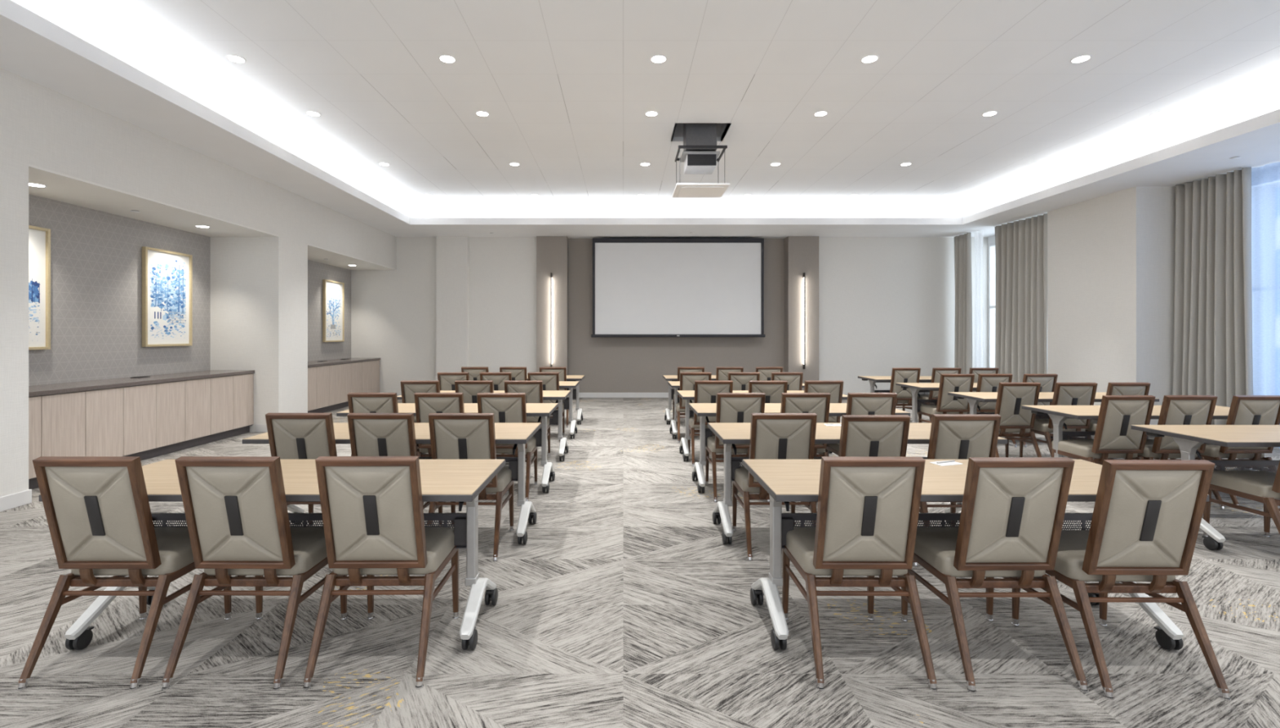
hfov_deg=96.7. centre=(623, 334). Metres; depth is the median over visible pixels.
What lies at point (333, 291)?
painting
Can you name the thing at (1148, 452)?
seat cushion
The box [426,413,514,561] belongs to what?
banquet chair
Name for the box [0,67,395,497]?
wall
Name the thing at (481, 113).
recessed light
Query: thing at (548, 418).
seat cushion
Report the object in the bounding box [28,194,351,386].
wall niche
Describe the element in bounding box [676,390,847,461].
table
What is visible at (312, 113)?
recessed light
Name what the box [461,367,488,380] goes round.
banquet chair
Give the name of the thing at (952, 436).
banquet chair
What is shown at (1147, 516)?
banquet chair
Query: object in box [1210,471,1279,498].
seat cushion
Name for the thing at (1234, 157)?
sprinkler cover
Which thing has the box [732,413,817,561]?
banquet chair
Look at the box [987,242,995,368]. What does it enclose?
window
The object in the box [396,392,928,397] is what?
baseboard
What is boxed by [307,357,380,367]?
countertop
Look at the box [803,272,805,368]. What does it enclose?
wall sconce
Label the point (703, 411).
table
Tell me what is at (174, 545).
seat cushion
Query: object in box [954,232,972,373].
curtain
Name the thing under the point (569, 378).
table
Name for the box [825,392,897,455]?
banquet chair
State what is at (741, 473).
seat cushion
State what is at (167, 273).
painting
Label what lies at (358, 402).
banquet chair
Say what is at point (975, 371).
banquet chair
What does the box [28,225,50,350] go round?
framed picture
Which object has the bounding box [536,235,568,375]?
wall panel
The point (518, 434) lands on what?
table
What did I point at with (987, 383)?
banquet chair
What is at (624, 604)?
floor
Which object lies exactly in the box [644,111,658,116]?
recessed light
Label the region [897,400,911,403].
seat cushion
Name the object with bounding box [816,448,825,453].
seat cushion
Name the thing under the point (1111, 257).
wall
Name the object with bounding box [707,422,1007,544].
table
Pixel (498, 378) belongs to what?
banquet chair
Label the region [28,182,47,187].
recessed light
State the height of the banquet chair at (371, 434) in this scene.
0.926 m
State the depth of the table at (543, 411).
5.31 m
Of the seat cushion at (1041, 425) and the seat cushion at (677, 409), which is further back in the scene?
the seat cushion at (677, 409)
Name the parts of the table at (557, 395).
modesty panel, leg post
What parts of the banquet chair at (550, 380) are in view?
backrest panel, backrest frame, leg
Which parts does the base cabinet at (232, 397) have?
door, door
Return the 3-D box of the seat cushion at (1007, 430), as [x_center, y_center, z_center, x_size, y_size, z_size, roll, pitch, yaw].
[4.141,1.007,6.282,0.452,0.102,0.405,0,0,0]
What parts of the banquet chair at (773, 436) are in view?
leg, leg, seat frame, backrest panel, backrest frame, leg, leg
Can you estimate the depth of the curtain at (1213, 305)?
7.62 m
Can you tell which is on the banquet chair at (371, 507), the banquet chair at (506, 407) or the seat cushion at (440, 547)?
the seat cushion at (440, 547)
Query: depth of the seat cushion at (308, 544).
2.56 m
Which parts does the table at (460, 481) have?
modesty panel, leg post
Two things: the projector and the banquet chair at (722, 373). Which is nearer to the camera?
the projector
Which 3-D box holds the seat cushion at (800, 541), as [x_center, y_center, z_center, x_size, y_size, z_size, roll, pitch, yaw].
[1.026,1.007,2.681,0.452,0.102,0.405,0,0,0]
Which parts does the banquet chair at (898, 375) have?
backrest frame, backrest panel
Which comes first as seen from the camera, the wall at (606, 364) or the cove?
the cove
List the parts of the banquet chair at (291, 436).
backrest panel, backrest frame, leg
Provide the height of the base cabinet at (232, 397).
0.860 m
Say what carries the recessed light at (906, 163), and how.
in the ceiling at (566, 88)
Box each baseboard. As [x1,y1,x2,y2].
[0,424,267,511]
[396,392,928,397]
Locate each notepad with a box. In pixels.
[823,423,841,426]
[929,460,962,466]
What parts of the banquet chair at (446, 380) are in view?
backrest panel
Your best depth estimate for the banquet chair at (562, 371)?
8.75 m
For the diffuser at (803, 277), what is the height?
1.900 m
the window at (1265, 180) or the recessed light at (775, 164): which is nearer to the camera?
the window at (1265, 180)
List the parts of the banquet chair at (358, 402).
backrest panel, backrest frame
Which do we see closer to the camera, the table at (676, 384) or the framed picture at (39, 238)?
the framed picture at (39, 238)
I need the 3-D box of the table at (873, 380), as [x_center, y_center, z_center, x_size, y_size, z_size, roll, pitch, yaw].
[4.795,1.060,9.020,1.870,0.740,0.690,0,0,0]
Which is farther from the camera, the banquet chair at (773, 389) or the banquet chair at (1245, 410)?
the banquet chair at (773, 389)
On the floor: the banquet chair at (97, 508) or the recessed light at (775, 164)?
the banquet chair at (97, 508)
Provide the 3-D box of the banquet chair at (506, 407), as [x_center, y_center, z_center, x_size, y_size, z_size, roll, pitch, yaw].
[-1.045,0.968,5.130,0.483,0.926,0.606,0,0,0]
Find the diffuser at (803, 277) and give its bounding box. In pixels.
[803,277,804,364]
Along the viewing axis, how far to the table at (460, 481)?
2.76 m
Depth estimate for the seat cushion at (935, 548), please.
2.58 m
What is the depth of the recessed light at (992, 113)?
6.83 m
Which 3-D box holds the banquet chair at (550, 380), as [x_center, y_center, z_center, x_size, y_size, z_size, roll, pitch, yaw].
[-1.060,0.968,7.786,0.483,0.926,0.606,0,0,0]
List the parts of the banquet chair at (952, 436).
leg, leg, backrest panel, backrest frame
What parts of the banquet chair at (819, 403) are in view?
backrest panel, seat frame, leg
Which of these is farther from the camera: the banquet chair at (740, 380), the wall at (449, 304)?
the wall at (449, 304)
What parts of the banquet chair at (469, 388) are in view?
backrest panel, backrest frame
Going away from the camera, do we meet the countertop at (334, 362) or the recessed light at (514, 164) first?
the recessed light at (514, 164)
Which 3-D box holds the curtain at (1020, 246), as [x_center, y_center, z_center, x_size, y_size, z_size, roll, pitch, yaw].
[7.445,-0.364,10.681,0.203,3.548,1.301,0,0,-3]
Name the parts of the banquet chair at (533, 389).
backrest panel, backrest frame, leg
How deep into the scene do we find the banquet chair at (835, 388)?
6.17 m
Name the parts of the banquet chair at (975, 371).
backrest frame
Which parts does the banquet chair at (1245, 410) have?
leg, seat frame, backrest frame, backrest panel, leg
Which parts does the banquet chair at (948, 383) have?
leg, seat frame, backrest frame, backrest panel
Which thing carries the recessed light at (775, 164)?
in the ceiling at (566, 88)
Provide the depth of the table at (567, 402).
7.95 m
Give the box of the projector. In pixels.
[684,154,716,174]
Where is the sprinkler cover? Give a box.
[1230,156,1240,159]
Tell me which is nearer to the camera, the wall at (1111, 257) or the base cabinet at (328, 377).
the wall at (1111, 257)
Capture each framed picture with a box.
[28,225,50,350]
[142,246,192,346]
[322,279,344,342]
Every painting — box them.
[28,234,39,341]
[149,254,186,339]
[326,284,341,337]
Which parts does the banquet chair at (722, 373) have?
backrest panel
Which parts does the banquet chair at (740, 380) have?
backrest panel, backrest frame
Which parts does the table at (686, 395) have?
leg post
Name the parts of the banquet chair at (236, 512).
leg, backrest panel, backrest frame, leg, seat frame, leg, leg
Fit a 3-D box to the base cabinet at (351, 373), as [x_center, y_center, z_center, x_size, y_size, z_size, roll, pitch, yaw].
[-5.700,1.000,11.299,0.616,0.860,0.863,0,0,0]
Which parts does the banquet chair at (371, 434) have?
backrest panel, backrest frame, leg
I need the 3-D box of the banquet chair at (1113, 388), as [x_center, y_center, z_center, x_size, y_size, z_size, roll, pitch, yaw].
[5.280,0.968,6.182,0.483,0.926,0.606,0,0,0]
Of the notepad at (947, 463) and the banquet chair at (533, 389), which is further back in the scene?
the banquet chair at (533, 389)
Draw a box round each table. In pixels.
[39,459,505,649]
[242,422,541,544]
[336,403,558,493]
[396,390,570,461]
[527,375,584,424]
[559,381,579,439]
[662,375,715,424]
[667,381,804,439]
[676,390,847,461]
[688,403,910,493]
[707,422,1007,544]
[742,459,1208,649]
[857,376,931,394]
[895,382,1053,442]
[947,392,1159,418]
[1021,405,1257,471]
[1130,425,1279,550]
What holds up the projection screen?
attached to the wall at (606, 364)
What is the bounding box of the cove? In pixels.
[11,0,1279,217]
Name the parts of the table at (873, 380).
leg post, modesty panel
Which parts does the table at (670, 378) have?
leg post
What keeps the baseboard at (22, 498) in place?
attached to the wall at (259, 285)
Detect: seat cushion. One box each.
[71,525,194,575]
[204,525,327,575]
[333,524,455,574]
[419,448,427,453]
[485,466,511,493]
[496,435,536,453]
[539,416,550,428]
[675,402,692,412]
[688,416,709,429]
[706,435,747,453]
[734,466,768,493]
[785,525,907,576]
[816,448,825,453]
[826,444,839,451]
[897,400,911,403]
[914,527,1045,577]
[917,394,929,399]
[919,404,967,414]
[999,428,1030,432]
[1031,418,1085,432]
[1052,439,1137,458]
[1054,529,1175,582]
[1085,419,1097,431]
[1137,439,1197,458]
[1200,444,1264,458]
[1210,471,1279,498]
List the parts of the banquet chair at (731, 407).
leg, leg, seat frame, backrest panel, backrest frame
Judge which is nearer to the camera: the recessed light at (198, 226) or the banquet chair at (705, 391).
the banquet chair at (705, 391)
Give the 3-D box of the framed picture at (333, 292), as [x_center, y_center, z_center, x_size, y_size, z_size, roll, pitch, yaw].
[-5.997,-0.468,11.780,0.054,1.255,0.780,0,0,0]
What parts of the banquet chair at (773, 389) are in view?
backrest panel, backrest frame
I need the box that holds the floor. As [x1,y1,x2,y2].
[0,397,1279,727]
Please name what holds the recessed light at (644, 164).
in the ceiling at (566, 88)
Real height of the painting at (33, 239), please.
1.075 m
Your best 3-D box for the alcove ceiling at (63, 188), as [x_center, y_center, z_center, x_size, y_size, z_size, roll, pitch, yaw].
[-5.530,-1.430,8.705,0.999,0.020,7.790,0,0,0]
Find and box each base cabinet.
[28,391,85,488]
[83,383,155,460]
[151,377,210,457]
[205,373,253,443]
[307,366,316,413]
[313,364,341,413]
[337,361,361,408]
[360,360,379,392]
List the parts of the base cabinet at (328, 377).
door, door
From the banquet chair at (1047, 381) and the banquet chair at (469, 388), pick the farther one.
the banquet chair at (1047, 381)
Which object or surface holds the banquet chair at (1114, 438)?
on the floor
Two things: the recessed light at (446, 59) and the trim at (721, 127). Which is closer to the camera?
the recessed light at (446, 59)
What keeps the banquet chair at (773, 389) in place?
on the floor
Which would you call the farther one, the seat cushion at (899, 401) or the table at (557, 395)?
the seat cushion at (899, 401)
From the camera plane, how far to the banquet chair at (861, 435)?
3.55 m
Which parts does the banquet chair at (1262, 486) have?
leg, seat frame, leg, leg, backrest frame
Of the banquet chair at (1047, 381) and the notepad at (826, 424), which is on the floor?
the banquet chair at (1047, 381)
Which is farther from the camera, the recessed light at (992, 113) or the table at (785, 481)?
the recessed light at (992, 113)
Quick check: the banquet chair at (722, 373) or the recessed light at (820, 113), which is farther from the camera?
the banquet chair at (722, 373)
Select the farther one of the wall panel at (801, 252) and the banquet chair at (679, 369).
the wall panel at (801, 252)
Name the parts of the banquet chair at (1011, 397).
leg, leg, seat frame, backrest frame, backrest panel, leg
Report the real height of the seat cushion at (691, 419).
0.102 m
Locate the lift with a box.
[671,123,729,197]
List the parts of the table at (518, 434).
modesty panel, leg post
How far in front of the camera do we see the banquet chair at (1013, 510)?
2.37 m
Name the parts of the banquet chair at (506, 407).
backrest panel, backrest frame, seat frame, leg, leg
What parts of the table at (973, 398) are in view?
leg post, modesty panel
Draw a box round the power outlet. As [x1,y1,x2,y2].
[130,376,150,377]
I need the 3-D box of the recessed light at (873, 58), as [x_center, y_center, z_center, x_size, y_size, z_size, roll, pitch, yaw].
[2.375,-2.648,5.480,0.171,0.004,0.171,0,0,0]
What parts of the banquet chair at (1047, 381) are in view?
backrest frame, backrest panel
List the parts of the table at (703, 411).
leg post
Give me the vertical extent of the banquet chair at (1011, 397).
0.926 m
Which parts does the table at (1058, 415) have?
latch handle, leg post, modesty panel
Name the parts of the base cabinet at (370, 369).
door, door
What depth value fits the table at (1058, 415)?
5.16 m
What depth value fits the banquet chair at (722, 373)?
8.74 m
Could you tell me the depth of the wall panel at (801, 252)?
12.48 m
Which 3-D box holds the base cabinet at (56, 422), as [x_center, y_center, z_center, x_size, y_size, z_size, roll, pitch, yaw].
[-5.700,1.000,5.271,0.616,0.860,0.863,0,0,0]
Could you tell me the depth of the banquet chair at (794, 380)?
7.53 m
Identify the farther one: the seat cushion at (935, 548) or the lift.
the lift
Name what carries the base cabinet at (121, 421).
on the floor
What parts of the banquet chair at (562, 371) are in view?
backrest panel, backrest frame, leg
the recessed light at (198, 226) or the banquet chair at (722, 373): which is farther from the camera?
the banquet chair at (722, 373)
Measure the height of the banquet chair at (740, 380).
0.926 m
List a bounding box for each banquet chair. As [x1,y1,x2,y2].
[16,456,231,690]
[160,456,346,690]
[265,413,337,525]
[302,456,458,689]
[346,392,419,456]
[346,413,442,524]
[400,380,439,422]
[413,392,464,457]
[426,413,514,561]
[437,372,469,390]
[454,380,493,403]
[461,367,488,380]
[476,392,537,501]
[480,372,511,390]
[499,367,527,380]
[504,380,550,466]
[527,372,564,442]
[539,367,568,427]
[672,367,704,420]
[675,372,713,443]
[687,380,733,466]
[705,392,769,502]
[715,367,743,380]
[728,372,759,390]
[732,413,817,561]
[748,380,787,403]
[755,367,782,380]
[771,372,803,390]
[780,392,831,457]
[782,456,937,691]
[804,380,843,422]
[811,414,918,567]
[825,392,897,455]
[889,368,922,422]
[901,457,1088,693]
[917,368,961,421]
[918,373,974,422]
[919,413,1001,526]
[967,373,1016,447]
[968,368,999,392]
[994,382,1041,457]
[1011,459,1231,701]
[1019,382,1097,457]
[1022,373,1057,447]
[1051,395,1155,465]
[1068,382,1150,458]
[1137,395,1225,509]
[1197,395,1279,509]
[1203,461,1279,537]
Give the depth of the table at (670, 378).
9.18 m
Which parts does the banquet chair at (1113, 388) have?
backrest frame, backrest panel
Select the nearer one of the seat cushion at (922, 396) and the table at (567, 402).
the table at (567, 402)
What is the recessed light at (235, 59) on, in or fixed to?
in the ceiling at (566, 88)
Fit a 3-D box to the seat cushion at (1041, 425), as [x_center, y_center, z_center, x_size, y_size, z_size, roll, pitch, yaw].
[4.731,1.007,6.282,0.452,0.102,0.405,0,0,0]
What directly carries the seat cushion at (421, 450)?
on the banquet chair at (425, 403)
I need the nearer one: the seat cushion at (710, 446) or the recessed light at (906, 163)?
the seat cushion at (710, 446)
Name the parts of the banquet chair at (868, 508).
leg, leg, seat frame, backrest panel, backrest frame, leg, leg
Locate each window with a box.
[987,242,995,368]
[1251,161,1279,448]
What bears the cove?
attached to the ceiling at (566, 88)
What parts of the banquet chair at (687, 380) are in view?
leg, backrest frame, backrest panel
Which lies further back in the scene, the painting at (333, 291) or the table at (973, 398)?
the painting at (333, 291)
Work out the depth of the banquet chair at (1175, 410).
4.70 m
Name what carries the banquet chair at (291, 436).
on the floor
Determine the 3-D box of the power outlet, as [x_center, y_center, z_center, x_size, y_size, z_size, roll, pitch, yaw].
[-5.860,0.520,6.900,0.100,0.010,0.170,0,0,0]
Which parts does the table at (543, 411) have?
leg post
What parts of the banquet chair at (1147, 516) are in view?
leg, leg, leg, seat frame, backrest frame, backrest panel, leg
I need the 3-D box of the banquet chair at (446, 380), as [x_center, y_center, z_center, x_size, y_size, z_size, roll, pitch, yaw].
[-2.250,0.968,7.769,0.483,0.926,0.606,0,0,0]
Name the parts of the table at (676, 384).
leg post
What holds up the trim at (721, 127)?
attached to the ceiling at (566, 88)
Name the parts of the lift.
carrier plate, closure panel, mounting frame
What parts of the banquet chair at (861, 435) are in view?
backrest frame, backrest panel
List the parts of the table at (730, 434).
leg post, modesty panel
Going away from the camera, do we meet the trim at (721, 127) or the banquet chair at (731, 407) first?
the banquet chair at (731, 407)
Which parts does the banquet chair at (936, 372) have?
backrest panel, backrest frame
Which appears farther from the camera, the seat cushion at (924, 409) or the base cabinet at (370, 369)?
the base cabinet at (370, 369)
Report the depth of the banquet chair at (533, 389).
6.18 m
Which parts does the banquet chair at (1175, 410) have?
seat frame, backrest frame, backrest panel, leg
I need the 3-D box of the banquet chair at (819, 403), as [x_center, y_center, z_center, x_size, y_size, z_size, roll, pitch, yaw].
[1.570,0.968,5.131,0.483,0.926,0.606,0,0,0]
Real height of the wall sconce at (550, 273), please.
2.100 m
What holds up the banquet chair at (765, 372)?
on the floor
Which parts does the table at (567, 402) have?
leg post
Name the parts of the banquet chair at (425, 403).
leg, seat frame, backrest panel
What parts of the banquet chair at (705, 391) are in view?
leg, leg, seat frame, backrest panel, backrest frame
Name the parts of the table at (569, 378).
leg post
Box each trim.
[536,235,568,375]
[671,123,731,141]
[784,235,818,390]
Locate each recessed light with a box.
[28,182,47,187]
[194,225,210,227]
[225,54,246,63]
[305,111,320,116]
[377,162,390,166]
[438,54,456,63]
[475,111,489,116]
[509,162,519,166]
[640,162,650,166]
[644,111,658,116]
[649,54,667,63]
[769,162,781,166]
[813,111,828,116]
[860,54,879,63]
[900,162,911,166]
[981,111,998,116]
[1029,162,1043,166]
[1069,54,1092,63]
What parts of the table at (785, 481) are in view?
leg post, modesty panel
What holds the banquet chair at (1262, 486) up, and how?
on the floor
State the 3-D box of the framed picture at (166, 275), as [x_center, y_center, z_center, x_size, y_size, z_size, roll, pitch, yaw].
[-5.997,-0.468,7.495,0.054,1.255,0.770,0,0,0]
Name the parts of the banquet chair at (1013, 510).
leg, leg, seat frame, leg, backrest frame, backrest panel, leg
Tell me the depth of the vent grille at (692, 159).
7.28 m
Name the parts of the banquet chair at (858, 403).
seat frame, backrest frame, backrest panel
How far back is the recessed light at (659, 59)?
5.47 m
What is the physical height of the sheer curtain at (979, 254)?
3.548 m
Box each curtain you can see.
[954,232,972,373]
[974,231,984,368]
[994,213,1047,382]
[1172,167,1253,425]
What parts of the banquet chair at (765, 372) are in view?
backrest frame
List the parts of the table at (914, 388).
leg post, modesty panel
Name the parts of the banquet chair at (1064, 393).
leg, leg, seat frame, backrest frame, backrest panel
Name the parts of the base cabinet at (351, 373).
door, door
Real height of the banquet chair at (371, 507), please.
0.926 m
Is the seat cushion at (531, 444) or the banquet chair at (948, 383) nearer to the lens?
the seat cushion at (531, 444)
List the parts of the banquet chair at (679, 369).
leg, backrest panel, backrest frame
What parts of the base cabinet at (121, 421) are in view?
door, door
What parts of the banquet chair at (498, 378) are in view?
backrest panel, backrest frame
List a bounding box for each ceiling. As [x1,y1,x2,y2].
[28,164,395,270]
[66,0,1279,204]
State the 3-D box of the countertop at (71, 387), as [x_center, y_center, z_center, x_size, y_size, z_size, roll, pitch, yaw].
[-5.702,0.546,6.562,0.656,0.042,3.464,0,0,0]
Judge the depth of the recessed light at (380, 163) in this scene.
8.87 m
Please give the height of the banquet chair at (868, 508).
0.926 m
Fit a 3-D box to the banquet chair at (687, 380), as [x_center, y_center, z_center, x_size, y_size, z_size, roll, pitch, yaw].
[0.960,0.968,7.773,0.483,0.926,0.606,0,0,0]
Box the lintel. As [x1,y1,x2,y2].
[987,235,995,244]
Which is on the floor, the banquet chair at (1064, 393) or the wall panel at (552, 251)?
the banquet chair at (1064, 393)
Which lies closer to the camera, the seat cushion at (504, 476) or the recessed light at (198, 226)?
the seat cushion at (504, 476)
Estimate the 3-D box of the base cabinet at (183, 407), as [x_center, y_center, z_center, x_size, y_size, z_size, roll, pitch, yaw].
[-5.700,1.000,6.999,0.616,0.860,0.863,0,0,0]
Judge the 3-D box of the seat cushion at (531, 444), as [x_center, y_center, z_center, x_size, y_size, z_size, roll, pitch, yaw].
[-1.044,1.007,5.230,0.452,0.102,0.405,0,0,0]
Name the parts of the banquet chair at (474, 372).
backrest frame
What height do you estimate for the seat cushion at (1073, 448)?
0.102 m
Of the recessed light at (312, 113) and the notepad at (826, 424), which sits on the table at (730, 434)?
the notepad at (826, 424)
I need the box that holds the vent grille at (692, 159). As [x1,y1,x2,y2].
[687,154,715,165]
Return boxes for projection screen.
[591,238,764,337]
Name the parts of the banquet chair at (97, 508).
leg, backrest panel, backrest frame, seat frame, leg, leg, leg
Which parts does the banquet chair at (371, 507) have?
leg, leg, backrest panel, backrest frame, seat frame, leg, leg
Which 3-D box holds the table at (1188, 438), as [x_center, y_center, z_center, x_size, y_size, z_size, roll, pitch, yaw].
[4.795,1.060,3.980,1.870,0.740,0.690,0,0,0]
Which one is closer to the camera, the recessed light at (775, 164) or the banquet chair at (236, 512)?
the banquet chair at (236, 512)
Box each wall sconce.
[550,272,551,367]
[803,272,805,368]
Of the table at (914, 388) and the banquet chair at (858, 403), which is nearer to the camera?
the banquet chair at (858, 403)
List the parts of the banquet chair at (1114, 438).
leg, seat frame, backrest frame, backrest panel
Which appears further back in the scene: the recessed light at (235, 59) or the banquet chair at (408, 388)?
the banquet chair at (408, 388)
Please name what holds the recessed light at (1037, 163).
in the ceiling at (566, 88)
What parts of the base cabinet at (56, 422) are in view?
door, door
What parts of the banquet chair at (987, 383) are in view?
backrest panel, backrest frame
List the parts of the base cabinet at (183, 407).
door, door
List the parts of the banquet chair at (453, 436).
leg, leg, backrest panel, backrest frame, seat frame, leg, leg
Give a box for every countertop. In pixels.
[28,370,254,396]
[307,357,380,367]
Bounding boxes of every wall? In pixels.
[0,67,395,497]
[351,235,995,393]
[568,238,784,392]
[1047,186,1175,424]
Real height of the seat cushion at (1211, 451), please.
0.102 m
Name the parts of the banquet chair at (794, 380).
backrest panel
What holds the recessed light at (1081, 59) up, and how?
in the ceiling at (566, 88)
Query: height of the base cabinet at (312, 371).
0.860 m
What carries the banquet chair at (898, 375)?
on the floor
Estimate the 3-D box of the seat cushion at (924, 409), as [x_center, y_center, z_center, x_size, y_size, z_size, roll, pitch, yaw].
[4.251,1.007,7.572,0.452,0.102,0.405,0,0,0]
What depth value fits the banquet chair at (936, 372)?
8.54 m
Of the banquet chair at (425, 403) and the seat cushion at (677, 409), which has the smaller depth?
the banquet chair at (425, 403)
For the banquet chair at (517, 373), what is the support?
on the floor

